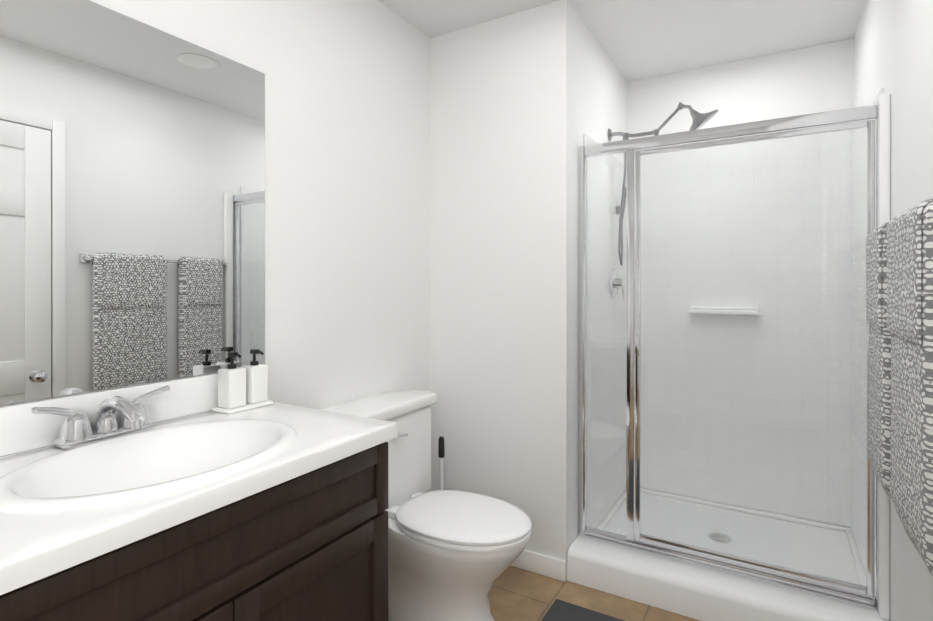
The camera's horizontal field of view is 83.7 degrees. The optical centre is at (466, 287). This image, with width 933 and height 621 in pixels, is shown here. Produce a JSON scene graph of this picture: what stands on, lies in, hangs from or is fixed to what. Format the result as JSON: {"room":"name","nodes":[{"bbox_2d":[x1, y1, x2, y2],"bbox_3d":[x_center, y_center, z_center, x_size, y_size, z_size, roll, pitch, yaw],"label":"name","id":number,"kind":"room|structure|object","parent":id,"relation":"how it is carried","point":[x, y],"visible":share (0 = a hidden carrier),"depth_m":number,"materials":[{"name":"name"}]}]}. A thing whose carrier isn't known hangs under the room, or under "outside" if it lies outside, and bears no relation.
{"room":"bathroom","nodes":[
{"label":"bathroom","id":0,"kind":"room"},
{"bbox_2d":[0,0,429,409],"bbox_3d":[-0.996,0.013,1.247,0.100,2.440,3.050,0,0,31],"label":"wall","id":1,"kind":"structure","parent":0,"point":[347,200],"depth_m":1.99,"materials":[{"name":"white paint"}]},
{"bbox_2d":[0,0,264,404],"bbox_3d":[-0.911,-0.222,1.283,0.005,0.952,0.980,0,0,31],"label":"mirror","id":2,"kind":"object","parent":1,"relation":"attached to","point":[132,201],"visible":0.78,"depth_m":1.33,"materials":[{"name":"clear glass"}]},
{"bbox_2d":[430,0,627,580],"bbox_3d":[0.371,0.010,2.877,0.790,2.440,1.150,0,0,31],"label":"wall","id":3,"kind":"structure","parent":0,"point":[522,103],"depth_m":2.33,"materials":[{"name":"white paint"}]},
{"bbox_2d":[511,549,565,581],"bbox_3d":[0.130,1.188,2.344,0.659,0.085,0.017,0,0,31],"label":"baseboard","id":4,"kind":"structure","parent":3,"relation":"attached to","point":[542,564],"depth_m":2.21,"materials":[{"name":"white paint"}]},
{"bbox_2d":[584,133,625,527],"bbox_3d":[0.741,0.234,2.717,0.008,1.868,0.800,0,0,31],"label":"wall","id":5,"kind":"structure","parent":3,"relation":"attached to","point":[607,380],"depth_m":2.64,"materials":[{"name":"plastic"}]},
{"bbox_2d":[609,268,624,299],"bbox_3d":[0.810,-0.017,2.763,0.062,0.165,0.160,0,0,31],"label":"shower valve","id":6,"kind":"object","parent":5,"relation":"attached to","point":[613,278],"depth_m":2.74,"materials":[{"name":"silver metal"}]},
{"bbox_2d":[608,102,717,265],"bbox_3d":[0.991,-0.508,2.633,0.524,0.789,0.183,0,0,37],"label":"shower head","id":7,"kind":"object","parent":3,"relation":"attached to","point":[700,120],"visible":0.73,"depth_m":2.65},
{"bbox_2d":[489,565,699,620],"bbox_3d":[0.102,1.282,1.267,1.970,0.100,4.200,0,0,31],"label":"floor","id":8,"kind":"structure","parent":0,"point":[517,594],"depth_m":2.05,"materials":[{"name":"tile"}]},
{"bbox_2d":[0,373,397,620],"bbox_3d":[-0.667,0.745,1.129,0.583,0.974,0.960,0,0,31],"label":"bathroom vanity","id":9,"kind":"object","parent":8,"relation":"on","point":[191,505],"visible":1,"depth_m":1.09,"materials":[{"name":"white stone"}]},
{"bbox_2d":[31,385,169,449],"bbox_3d":[-0.815,0.309,1.221,0.183,0.106,0.299,0,0,31],"label":"faucet","id":10,"kind":"object","parent":9,"relation":"on","point":[76,430],"visible":0.96,"depth_m":1.20,"materials":[{"name":"silver metal"}]},
{"bbox_2d":[212,400,272,413],"bbox_3d":[-0.670,0.356,1.566,0.080,0.010,0.156,0,0,31],"label":"soap tray","id":11,"kind":"object","parent":9,"relation":"on","point":[247,406],"visible":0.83,"depth_m":1.52,"materials":[{"name":"white ceramic"}]},
{"bbox_2d":[218,352,245,408],"bbox_3d":[-0.685,0.271,1.530,0.069,0.160,0.058,0,0,31],"label":"soap dispenser","id":12,"kind":"object","parent":11,"relation":"on","point":[231,385],"visible":1,"depth_m":1.51,"materials":[{"name":"white ceramic"}]},
{"bbox_2d":[241,349,267,403],"bbox_3d":[-0.646,0.271,1.595,0.069,0.160,0.058,0,0,31],"label":"soap dispenser","id":13,"kind":"object","parent":11,"relation":"on","point":[256,382],"visible":0.94,"depth_m":1.58,"materials":[{"name":"white ceramic"}]},
{"bbox_2d":[322,388,531,620],"bbox_3d":[-0.108,0.838,1.925,0.731,0.785,0.480,0,0,31],"label":"toilet","id":14,"kind":"object","parent":8,"relation":"on","point":[453,555],"visible":0.79,"depth_m":1.83,"materials":[{"name":"white ceramic"}]},
{"bbox_2d":[438,436,444,489],"bbox_3d":[-0.113,0.951,2.346,0.136,0.558,0.136,0,0,31],"label":"toilet brush","id":15,"kind":"object","parent":8,"relation":"on","point":[441,449],"visible":0.29,"depth_m":2.34,"materials":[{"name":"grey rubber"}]},
{"bbox_2d":[541,599,623,620],"bbox_3d":[0.556,1.225,1.587,0.815,0.012,0.575,0,0,31],"label":"rug","id":16,"kind":"object","parent":8,"relation":"on","point":[559,610],"visible":0.91,"depth_m":1.94,"materials":[{"name":"grey fabric"}]},
{"bbox_2d":[567,488,888,620],"bbox_3d":[1.150,1.165,2.360,1.074,0.130,1.044,0,0,31],"label":"shower pan","id":17,"kind":"object","parent":8,"relation":"on","point":[700,593],"visible":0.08,"depth_m":2.15,"materials":[{"name":"white plastic"}]},
{"bbox_2d":[579,105,876,610],"bbox_3d":[0.966,0.238,2.047,1.076,1.724,0.053,0,0,31],"label":"shower door","id":18,"kind":"structure","parent":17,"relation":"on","point":[635,150],"depth_m":2.05,"materials":[{"name":"clear glass"}]},
{"bbox_2d":[378,0,865,81],"bbox_3d":[0.102,-1.258,1.262,1.970,0.100,4.200,0,0,31],"label":"ceiling","id":19,"kind":"structure","parent":0,"point":[637,40],"depth_m":2.40,"materials":[{"name":"white paint"}]},
{"bbox_2d":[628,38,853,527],"bbox_3d":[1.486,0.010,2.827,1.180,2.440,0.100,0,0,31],"label":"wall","id":20,"kind":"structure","parent":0,"point":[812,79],"depth_m":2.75,"materials":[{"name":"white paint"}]},
{"bbox_2d":[641,144,847,526],"bbox_3d":[1.416,0.234,2.805,1.079,1.868,0.009,0,0,31],"label":"wall","id":21,"kind":"structure","parent":20,"relation":"attached to","point":[710,321],"depth_m":2.75,"materials":[{"name":"plastic"}]},
{"bbox_2d":[689,306,758,314],"bbox_3d":[1.370,0.125,2.777,0.330,0.040,0.086,0,0,31],"label":"shower shelf","id":22,"kind":"object","parent":21,"relation":"attached to","point":[727,310],"depth_m":2.76,"materials":[{"name":"white plastic"}]},
{"bbox_2d":[854,0,932,620],"bbox_3d":[0.880,0.013,0.745,0.100,2.440,4.100,0,0,31],"label":"wall","id":23,"kind":"structure","parent":0,"point":[893,48],"depth_m":1.54,"materials":[{"name":"white paint"}]},
{"bbox_2d":[848,88,890,619],"bbox_3d":[1.662,0.235,2.171,0.008,1.868,0.800,0,0,31],"label":"wall","id":24,"kind":"structure","parent":23,"relation":"attached to","point":[882,101],"depth_m":2.21,"materials":[{"name":"paint"}]},
{"bbox_3d":[1.161,-0.153,1.369,0.050,0.048,0.858,0,0,31],"label":"towel rail","id":25,"kind":"object","parent":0,"visible":0},
{"bbox_2d":[866,222,890,497],"bbox_3d":[1.267,0.202,1.574,0.072,0.781,0.290,0,0,31],"label":"hanging towel","id":26,"kind":"object","parent":25,"relation":"hanging from","point":[879,420],"visible":0.67,"depth_m":1.50,"materials":[{"name":"grey fabric"}]},
{"bbox_2d":[887,197,932,576],"bbox_3d":[1.054,0.202,1.216,0.072,0.781,0.393,0,0,31],"label":"hanging towel","id":27,"kind":"object","parent":25,"relation":"hanging from","point":[910,280],"visible":1,"depth_m":1.14,"materials":[{"name":"grey fabric"}]}
]}

